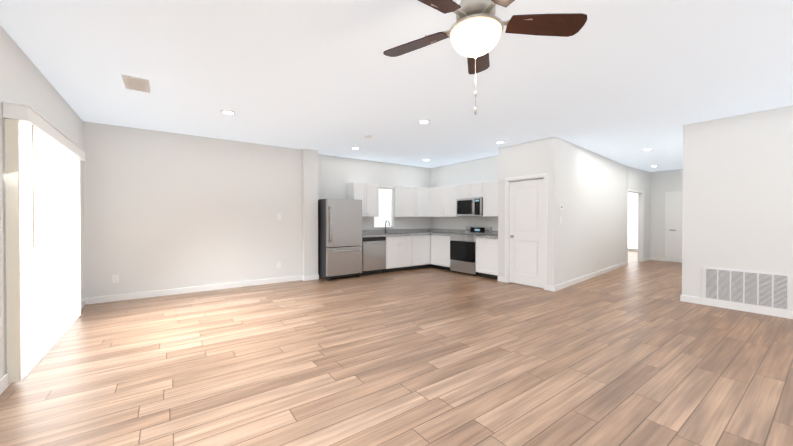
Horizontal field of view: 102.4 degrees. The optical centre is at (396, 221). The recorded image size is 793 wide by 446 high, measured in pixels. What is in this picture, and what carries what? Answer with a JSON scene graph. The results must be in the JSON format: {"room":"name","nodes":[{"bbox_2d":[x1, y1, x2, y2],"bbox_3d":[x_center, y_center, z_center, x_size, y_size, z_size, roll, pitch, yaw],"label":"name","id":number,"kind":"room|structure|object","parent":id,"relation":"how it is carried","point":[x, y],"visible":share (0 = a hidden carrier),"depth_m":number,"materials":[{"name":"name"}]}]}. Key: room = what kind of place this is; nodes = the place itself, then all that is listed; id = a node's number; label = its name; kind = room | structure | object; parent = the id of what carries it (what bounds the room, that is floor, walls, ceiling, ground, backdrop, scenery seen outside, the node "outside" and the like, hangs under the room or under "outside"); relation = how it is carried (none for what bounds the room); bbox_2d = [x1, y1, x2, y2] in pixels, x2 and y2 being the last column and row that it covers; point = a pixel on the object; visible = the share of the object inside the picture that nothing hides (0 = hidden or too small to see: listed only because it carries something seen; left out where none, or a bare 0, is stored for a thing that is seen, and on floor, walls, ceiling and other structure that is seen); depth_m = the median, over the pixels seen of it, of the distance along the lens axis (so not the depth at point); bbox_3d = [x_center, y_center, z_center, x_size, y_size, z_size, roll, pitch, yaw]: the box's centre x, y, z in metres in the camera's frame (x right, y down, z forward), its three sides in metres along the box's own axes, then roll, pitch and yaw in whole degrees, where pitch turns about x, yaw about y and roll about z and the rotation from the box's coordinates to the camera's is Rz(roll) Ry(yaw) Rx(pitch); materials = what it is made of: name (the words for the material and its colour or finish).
{"room":"empty living room","nodes":[
{"label":"empty living room","id":0,"kind":"room"},
{"bbox_2d":[0,25,84,378],"bbox_3d":[-1.964,-0.091,0.898,0.120,2.740,9.670,0,1,-36],"label":"wall","id":1,"kind":"structure","parent":0,"point":[23,79],"depth_m":2.72,"materials":[{"name":"white paint"}]},
{"bbox_2d":[0,373,10,394],"bbox_3d":[-1.115,1.237,-0.156,0.015,0.100,6.650,0,1,-36],"label":"baseboard","id":2,"kind":"structure","parent":1,"relation":"attached to","point":[4,384],"depth_m":2.38,"materials":[{"name":"white wood"}]},
{"bbox_2d":[5,119,80,383],"bbox_3d":[-3.529,0.225,3.310,0.128,2.020,2.079,0,1,-36],"label":"vertical blinds","id":3,"kind":"object","parent":1,"relation":"attached to","point":[43,261],"visible":0.98,"depth_m":2.82,"materials":[{"name":"white plastic"}]},
{"bbox_2d":[2,101,85,160],"bbox_3d":[-3.541,-0.851,3.312,0.139,0.122,2.150,0,1,-36],"label":"blind valance","id":4,"kind":"object","parent":1,"relation":"attached to","point":[29,116],"visible":0.92,"depth_m":2.76,"materials":[{"name":"white"}]},
{"bbox_2d":[81,298,85,308],"bbox_3d":[-4.385,1.201,4.390,0.015,0.100,0.870,0,1,-36],"label":"baseboard","id":5,"kind":"structure","parent":1,"relation":"attached to","point":[83,302],"depth_m":4.64,"materials":[{"name":"white wood"}]},
{"bbox_2d":[83,121,301,297],"bbox_3d":[-3.408,-0.129,5.741,3.430,2.740,0.120,0,1,-36],"label":"wall","id":6,"kind":"structure","parent":0,"point":[165,210],"depth_m":5.49,"materials":[{"name":"white paint"}]},
{"bbox_2d":[112,275,118,282],"bbox_3d":[-4.381,0.897,4.970,0.075,0.120,0.008,0,1,-36],"label":"electrical outlet","id":7,"kind":"object","parent":6,"relation":"attached to","point":[115,278],"visible":1,"depth_m":4.97,"materials":[{"name":"white plastic"}]},
{"bbox_2d":[86,275,302,304],"bbox_3d":[-3.313,1.191,5.722,3.310,0.100,0.040,0,1,-36],"label":"baseboard","id":8,"kind":"structure","parent":6,"relation":"attached to","point":[120,297],"depth_m":5.49,"materials":[{"name":"white wood"}]},
{"bbox_2d":[302,148,317,275],"bbox_3d":[-1.938,-0.138,6.891,0.300,2.740,0.510,0,1,-36],"label":"wall","id":9,"kind":"structure","parent":0,"point":[309,211],"depth_m":6.67,"materials":[{"name":"white paint"}]},
{"bbox_2d":[303,274,318,280],"bbox_3d":[-1.795,1.183,6.682,0.305,0.100,0.018,0,1,-36],"label":"baseboard","id":10,"kind":"structure","parent":9,"relation":"attached to","point":[311,277],"depth_m":6.67,"materials":[{"name":"white wood"}]},
{"bbox_2d":[318,154,430,229],"bbox_3d":[-0.440,-0.149,8.208,3.670,2.740,0.120,0,1,-36],"label":"wall","id":11,"kind":"structure","parent":0,"point":[336,174],"depth_m":7.97,"materials":[{"name":"white paint"}]},
{"bbox_2d":[347,182,378,215],"bbox_3d":[-0.802,-0.507,7.659,0.675,0.794,0.340,0,1,-36],"label":"upper cabinet","id":12,"kind":"object","parent":11,"relation":"attached to","point":[368,193],"depth_m":7.53,"materials":[{"name":"white wood"}]},
{"bbox_2d":[373,186,394,228],"bbox_3d":[-0.340,-0.354,8.239,0.650,1.110,0.115,0,1,-36],"label":"kitchen window","id":13,"kind":"structure","parent":11,"relation":"in","point":[385,203],"depth_m":8.29,"materials":[{"name":"white glass"}]},
{"bbox_2d":[362,228,431,231],"bbox_3d":[-0.088,0.260,8.374,2.662,0.099,0.022,0,1,-36],"label":"backsplash","id":14,"kind":"structure","parent":11,"relation":"attached to","point":[425,229],"depth_m":8.52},
{"bbox_2d":[395,186,430,215],"bbox_3d":[0.450,-0.514,8.532,0.957,0.794,0.383,0,1,-36],"label":"upper cabinet","id":15,"kind":"object","parent":11,"relation":"attached to","point":[410,201],"depth_m":8.36,"materials":[{"name":"white wood"}]},
{"bbox_2d":[0,251,792,445],"bbox_3d":[3.954,1.285,6.502,16.500,0.100,12.000,0,1,-36],"label":"floor","id":16,"kind":"structure","parent":0,"point":[634,352],"depth_m":2.72,"materials":[{"name":"brown wood"}]},
{"bbox_2d":[318,198,361,280],"bbox_3d":[-1.276,0.381,7.019,0.820,1.700,0.802,0,1,-36],"label":"refrigerator","id":17,"kind":"object","parent":16,"relation":"on","point":[339,237],"visible":0.94,"depth_m":6.72,"materials":[{"name":"grey metal"}]},
{"bbox_2d":[362,237,385,275],"bbox_3d":[-0.652,0.794,7.518,0.608,0.866,0.646,0,1,-36],"label":"dishwasher","id":18,"kind":"object","parent":16,"relation":"on","point":[373,255],"visible":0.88,"depth_m":7.29,"materials":[{"name":"grey metal"}]},
{"bbox_2d":[372,236,407,272],"bbox_3d":[-0.094,0.788,7.995,0.845,0.869,0.636,0,1,-36],"label":"base cabinet","id":19,"kind":"object","parent":16,"relation":"on","point":[396,246],"depth_m":7.69,"materials":[{"name":"white wood"}]},
{"bbox_2d":[362,232,431,235],"bbox_3d":[0.098,0.332,8.117,2.662,0.041,0.657,0,1,-36],"label":"countertop","id":20,"kind":"structure","parent":19,"relation":"on","point":[363,233],"depth_m":8.02,"materials":[{"name":"grey stone"}]},
{"bbox_2d":[408,236,431,269],"bbox_3d":[0.453,0.785,8.343,0.690,0.869,0.710,0,1,-36],"label":"base cabinet","id":21,"kind":"object","parent":16,"relation":"on","point":[409,249],"depth_m":8.12,"materials":[{"name":"white wood"}]},
{"bbox_2d":[432,232,465,235],"bbox_3d":[1.331,0.332,8.162,0.607,0.041,0.709,0,1,-36],"label":"countertop","id":22,"kind":"structure","parent":21,"relation":"on","point":[433,233],"depth_m":8.12,"materials":[{"name":"grey stone"}]},
{"bbox_2d":[432,236,450,270],"bbox_3d":[1.301,0.787,8.169,0.652,0.869,0.749,0,1,-36],"label":"base cabinet","id":23,"kind":"object","parent":16,"relation":"on","point":[441,259],"depth_m":8.00,"materials":[{"name":"white wood"}]},
{"bbox_2d":[450,226,491,275],"bbox_3d":[1.732,0.676,7.547,0.671,1.100,0.756,0,1,-36],"label":"range","id":24,"kind":"object","parent":16,"relation":"on","point":[463,253],"visible":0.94,"depth_m":7.42,"materials":[{"name":"grey metal"}]},
{"bbox_2d":[476,236,497,279],"bbox_3d":[2.168,0.796,7.020,0.586,0.869,0.606,0,1,-36],"label":"base cabinet","id":25,"kind":"object","parent":16,"relation":"on","point":[486,250],"depth_m":6.85,"materials":[{"name":"white wood"}]},
{"bbox_2d":[480,236,497,239],"bbox_3d":[2.159,0.341,7.010,0.607,0.041,0.606,0,1,-36],"label":"countertop","id":26,"kind":"structure","parent":25,"relation":"on","point":[481,237],"depth_m":6.78,"materials":[{"name":"grey stone"}]},
{"bbox_2d":[0,0,792,171],"bbox_3d":[3.954,-1.555,6.480,16.500,0.100,12.000,0,1,-36],"label":"ceiling","id":27,"kind":"structure","parent":0,"point":[625,82],"depth_m":3.17,"materials":[{"name":"white paint"}]},
{"bbox_2d":[121,74,150,92],"bbox_3d":[-2.804,-1.474,3.443,0.220,0.014,0.420,0,1,-36],"label":"ceiling vent","id":28,"kind":"object","parent":27,"relation":"in","point":[136,84],"visible":1,"depth_m":3.41,"materials":[{"name":"white metal"}]},
{"bbox_2d":[220,110,235,114],"bbox_3d":[-2.297,-1.483,4.349,0.184,0.010,0.184,0,1,-36],"label":"recessed light","id":29,"kind":"object","parent":27,"relation":"in","point":[228,112],"visible":0.96,"depth_m":4.35,"materials":[{"name":"white"}]},
{"bbox_2d":[418,120,429,123],"bbox_3d":[0.416,-1.486,4.773,0.184,0.010,0.184,0,1,-36],"label":"recessed light","id":30,"kind":"object","parent":27,"relation":"in","point":[424,121],"visible":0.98,"depth_m":4.75,"materials":[{"name":"white plastic"}]},
{"bbox_2d":[383,0,587,114],"bbox_3d":[0.413,-1.032,1.762,1.149,0.869,1.191,0,1,-36],"label":"ceiling fan","id":31,"kind":"object","parent":27,"relation":"hanging from","point":[475,31],"visible":1,"depth_m":1.75,"materials":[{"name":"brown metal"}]},
{"bbox_2d":[431,155,497,230],"bbox_3d":[1.836,-0.148,8.084,0.120,2.740,2.740,0,1,-36],"label":"wall","id":32,"kind":"structure","parent":0,"point":[478,170],"depth_m":8.10,"materials":[{"name":"white paint"}]},
{"bbox_2d":[431,185,458,215],"bbox_3d":[1.324,-0.513,8.359,0.380,0.794,1.044,0,1,-36],"label":"upper cabinet","id":33,"kind":"object","parent":32,"relation":"attached to","point":[443,198],"depth_m":8.22,"materials":[{"name":"white wood"}]},
{"bbox_2d":[432,228,497,235],"bbox_3d":[1.782,0.263,8.035,0.022,0.099,2.712,0,1,-36],"label":"backsplash","id":34,"kind":"structure","parent":32,"relation":"attached to","point":[433,229],"depth_m":8.46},
{"bbox_2d":[459,182,482,198],"bbox_3d":[1.869,-0.726,7.635,0.339,0.355,0.755,0,1,-36],"label":"upper cabinet","id":35,"kind":"object","parent":32,"relation":"attached to","point":[473,190],"depth_m":7.50,"materials":[{"name":"white wood"}]},
{"bbox_2d":[456,198,482,215],"bbox_3d":[1.823,-0.329,7.605,0.451,0.420,0.756,0,1,-36],"label":"microwave","id":36,"kind":"object","parent":35,"relation":"attached to","point":[469,207],"visible":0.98,"depth_m":7.46,"materials":[{"name":"grey metal"}]},
{"bbox_2d":[483,180,497,215],"bbox_3d":[2.268,-0.502,7.081,0.339,0.794,0.604,0,1,-36],"label":"upper cabinet","id":37,"kind":"object","parent":32,"relation":"attached to","point":[490,188],"depth_m":7.06,"materials":[{"name":"white wood"}]},
{"bbox_2d":[498,138,547,284],"bbox_3d":[2.458,-0.133,6.191,0.120,2.740,1.059,0,1,-36],"label":"wall","id":38,"kind":"structure","parent":0,"point":[525,158],"depth_m":6.29,"materials":[{"name":"white paint"}]},
{"bbox_2d":[505,173,547,289],"bbox_3d":[2.502,0.184,6.120,0.136,2.107,0.884,0,1,-36],"label":"door frame","id":39,"kind":"structure","parent":38,"relation":"attached to","point":[544,176],"depth_m":6.22,"materials":[{"name":"white wood"}]},
{"bbox_2d":[510,179,543,287],"bbox_3d":[2.476,0.224,6.095,0.106,2.003,0.742,0,1,-36],"label":"pantry door","id":40,"kind":"structure","parent":38,"relation":"in","point":[526,232],"depth_m":6.09,"materials":[{"name":"white wood"}]},
{"bbox_2d":[548,136,650,285],"bbox_3d":[5.353,-0.146,7.861,6.770,2.740,0.630,0,1,-36],"label":"wall","id":41,"kind":"structure","parent":0,"point":[587,189],"depth_m":6.71,"materials":[{"name":"white paint"}]},
{"bbox_2d":[547,262,626,291],"bbox_3d":[4.585,1.179,7.231,4.806,0.100,0.518,0,1,-36],"label":"baseboard","id":42,"kind":"structure","parent":41,"relation":"attached to","point":[566,284],"depth_m":6.53,"materials":[{"name":"white wood"}]},
{"bbox_2d":[627,189,643,264],"bbox_3d":[6.903,0.160,9.202,1.263,2.107,0.026,0,1,-36],"label":"door frame","id":43,"kind":"structure","parent":41,"relation":"attached to","point":[640,193],"depth_m":9.55,"materials":[{"name":"white wood"}]},
{"bbox_2d":[628,192,637,251],"bbox_3d":[9.289,-0.185,12.792,0.120,2.740,2.800,0,1,-36],"label":"wall","id":44,"kind":"structure","parent":0,"point":[632,249],"depth_m":12.62,"materials":[{"name":"white paint"}]},
{"bbox_2d":[628,193,637,248],"bbox_3d":[9.274,-0.024,12.690,0.015,2.180,2.550,0,1,-36],"label":"bedroom window","id":45,"kind":"structure","parent":44,"relation":"in","point":[632,220],"depth_m":12.58,"materials":[{"name":"white glass"}]},
{"bbox_2d":[650,169,682,262],"bbox_3d":[8.566,-0.156,9.088,0.120,2.740,2.130,0,1,-36],"label":"wall","id":46,"kind":"structure","parent":0,"point":[662,182],"depth_m":9.73,"materials":[{"name":"white paint"}]},
{"bbox_2d":[651,257,664,260],"bbox_3d":[8.010,1.159,9.757,0.015,0.100,0.330,0,1,-36],"label":"baseboard","id":47,"kind":"structure","parent":46,"relation":"attached to","point":[652,258],"depth_m":9.76,"materials":[{"name":"white wood"}]},
{"bbox_2d":[665,191,681,260],"bbox_3d":[8.377,0.168,9.237,0.016,2.090,0.930,0,1,-36],"label":"door frame","id":48,"kind":"structure","parent":46,"relation":"attached to","point":[666,212],"depth_m":9.58,"materials":[{"name":"white wood"}]},
{"bbox_2d":[667,193,681,261],"bbox_3d":[8.347,0.193,9.216,0.081,2.020,0.810,0,1,-36],"label":"hall door","id":49,"kind":"structure","parent":46,"relation":"in","point":[674,243],"depth_m":9.42,"materials":[{"name":"white wood"}]},
{"bbox_2d":[682,123,692,295],"bbox_3d":[6.795,-0.136,6.575,5.690,2.740,0.120,0,1,-36],"label":"wall","id":50,"kind":"structure","parent":0,"point":[687,211],"depth_m":4.91,"materials":[{"name":"white paint"}]},
{"bbox_2d":[692,105,792,310],"bbox_3d":[5.815,-0.109,3.167,0.120,2.740,4.270,0,1,-36],"label":"wall","id":51,"kind":"structure","parent":0,"point":[742,191],"depth_m":4.43,"materials":[{"name":"white paint"}]},
{"bbox_2d":[682,295,792,318],"bbox_3d":[5.686,1.210,3.245,0.018,0.100,4.230,0,1,-36],"label":"baseboard","id":52,"kind":"structure","parent":51,"relation":"attached to","point":[697,300],"depth_m":4.45,"materials":[{"name":"white wood"}]},
{"bbox_2d":[703,267,791,310],"bbox_3d":[4.828,0.921,4.430,0.018,0.480,0.840,0,1,-36],"label":"air vent","id":53,"kind":"object","parent":51,"relation":"in","point":[765,289],"visible":1,"depth_m":4.38,"materials":[{"name":"white metal"}]}
]}

